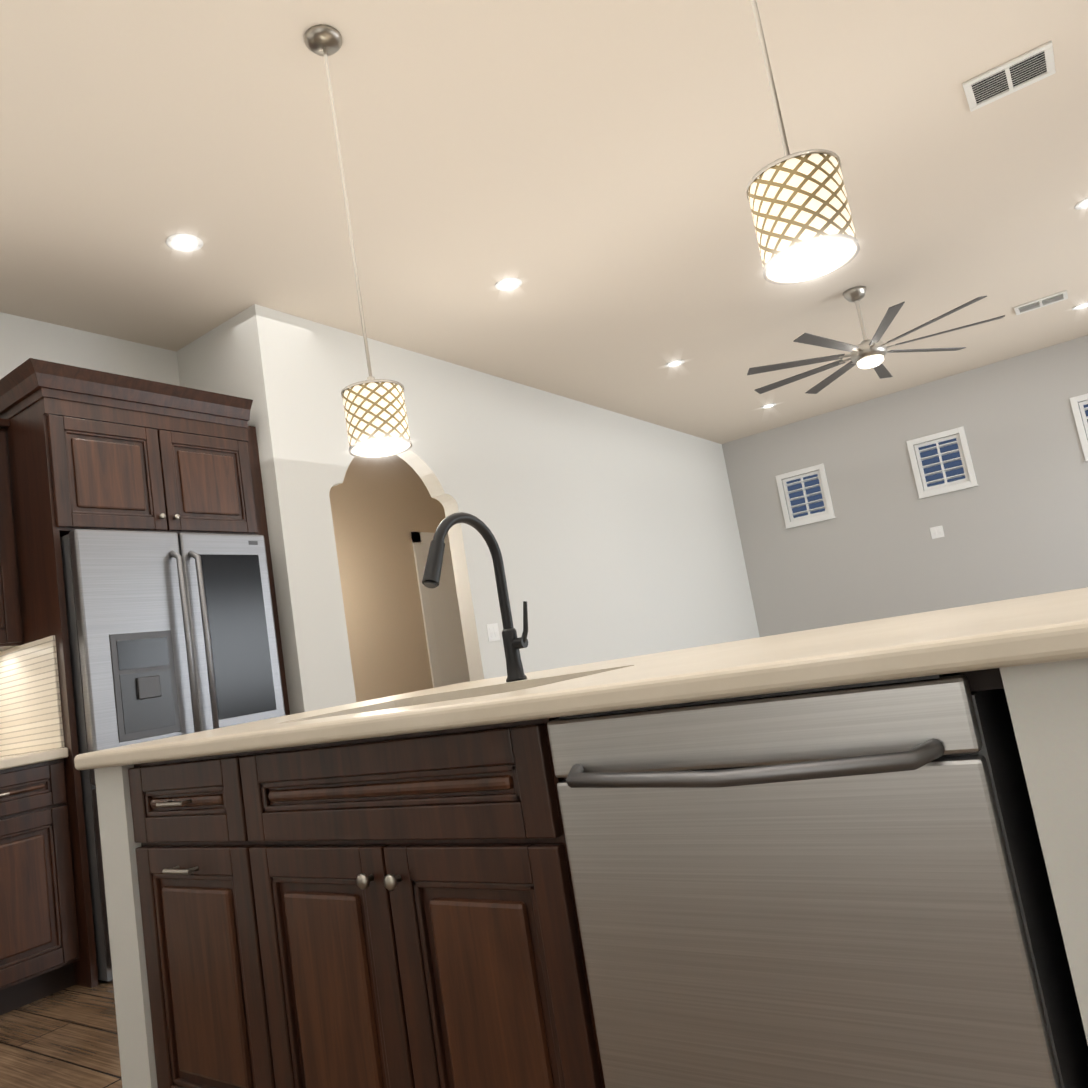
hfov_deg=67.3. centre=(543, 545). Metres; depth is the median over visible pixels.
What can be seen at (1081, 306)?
recessed light
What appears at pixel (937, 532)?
light switch
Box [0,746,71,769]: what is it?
countertop
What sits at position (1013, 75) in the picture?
ceiling vent
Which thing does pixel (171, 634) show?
refrigerator
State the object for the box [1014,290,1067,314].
ceiling vent
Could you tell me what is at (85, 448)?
upper cabinet
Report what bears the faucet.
on the island countertop at (1036, 623)
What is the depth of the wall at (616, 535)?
5.87 m
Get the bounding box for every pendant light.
[304,24,411,457]
[746,0,859,284]
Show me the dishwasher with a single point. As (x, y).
(840, 882)
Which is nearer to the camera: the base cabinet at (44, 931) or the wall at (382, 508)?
the base cabinet at (44, 931)
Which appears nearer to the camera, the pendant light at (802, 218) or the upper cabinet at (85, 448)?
the pendant light at (802, 218)
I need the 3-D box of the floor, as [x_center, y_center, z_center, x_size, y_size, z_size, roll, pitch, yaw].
[1.468,1.293,3.695,8.520,0.100,10.540,-14,-9,34]
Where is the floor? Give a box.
[0,980,121,1087]
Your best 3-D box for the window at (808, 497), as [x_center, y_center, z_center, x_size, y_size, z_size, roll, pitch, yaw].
[2.896,-0.544,9.046,0.556,0.612,0.116,-14,-9,34]
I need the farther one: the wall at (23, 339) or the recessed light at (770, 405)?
the recessed light at (770, 405)
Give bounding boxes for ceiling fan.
[747,286,1004,393]
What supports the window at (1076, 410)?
in the wall at (1014, 523)
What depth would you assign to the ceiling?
3.65 m
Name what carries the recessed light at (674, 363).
in the ceiling
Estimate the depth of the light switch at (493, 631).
5.41 m
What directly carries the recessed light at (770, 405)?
in the ceiling
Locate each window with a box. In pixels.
[776,463,835,528]
[906,426,978,498]
[1069,393,1087,461]
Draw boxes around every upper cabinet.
[0,374,263,565]
[0,414,31,653]
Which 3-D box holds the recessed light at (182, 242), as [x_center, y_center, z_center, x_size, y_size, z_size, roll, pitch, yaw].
[-1.618,-1.364,3.683,0.156,0.006,0.156,-14,-9,34]
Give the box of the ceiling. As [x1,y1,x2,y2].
[0,0,1087,443]
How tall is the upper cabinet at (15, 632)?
0.998 m
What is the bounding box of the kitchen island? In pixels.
[75,644,1087,1087]
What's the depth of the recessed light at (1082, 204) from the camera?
4.80 m
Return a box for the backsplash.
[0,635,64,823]
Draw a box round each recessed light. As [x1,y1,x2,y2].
[166,233,202,251]
[495,277,521,290]
[665,360,684,367]
[761,403,775,408]
[1072,302,1087,309]
[1075,198,1087,209]
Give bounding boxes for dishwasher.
[547,652,1087,1087]
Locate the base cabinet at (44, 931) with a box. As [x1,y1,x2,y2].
[0,758,91,1014]
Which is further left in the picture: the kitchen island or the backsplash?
the backsplash
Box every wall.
[0,312,179,385]
[176,312,254,426]
[241,304,759,714]
[329,455,447,701]
[722,335,1087,636]
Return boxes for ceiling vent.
[962,41,1055,111]
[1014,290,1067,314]
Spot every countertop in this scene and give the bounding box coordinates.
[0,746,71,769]
[74,587,1087,763]
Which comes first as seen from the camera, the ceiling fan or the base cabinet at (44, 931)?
the base cabinet at (44, 931)
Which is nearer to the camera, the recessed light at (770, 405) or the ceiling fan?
the ceiling fan
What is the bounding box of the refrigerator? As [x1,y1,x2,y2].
[60,529,285,980]
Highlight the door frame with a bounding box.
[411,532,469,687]
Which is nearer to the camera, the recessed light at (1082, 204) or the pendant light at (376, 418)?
the pendant light at (376, 418)
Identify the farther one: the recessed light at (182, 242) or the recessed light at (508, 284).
the recessed light at (508, 284)
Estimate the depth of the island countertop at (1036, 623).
1.32 m
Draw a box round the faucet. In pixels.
[422,512,533,679]
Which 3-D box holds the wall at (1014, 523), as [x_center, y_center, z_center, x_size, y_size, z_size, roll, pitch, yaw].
[4.941,-0.362,7.658,6.640,3.050,0.120,-14,-9,34]
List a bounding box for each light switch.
[486,623,499,641]
[930,525,944,538]

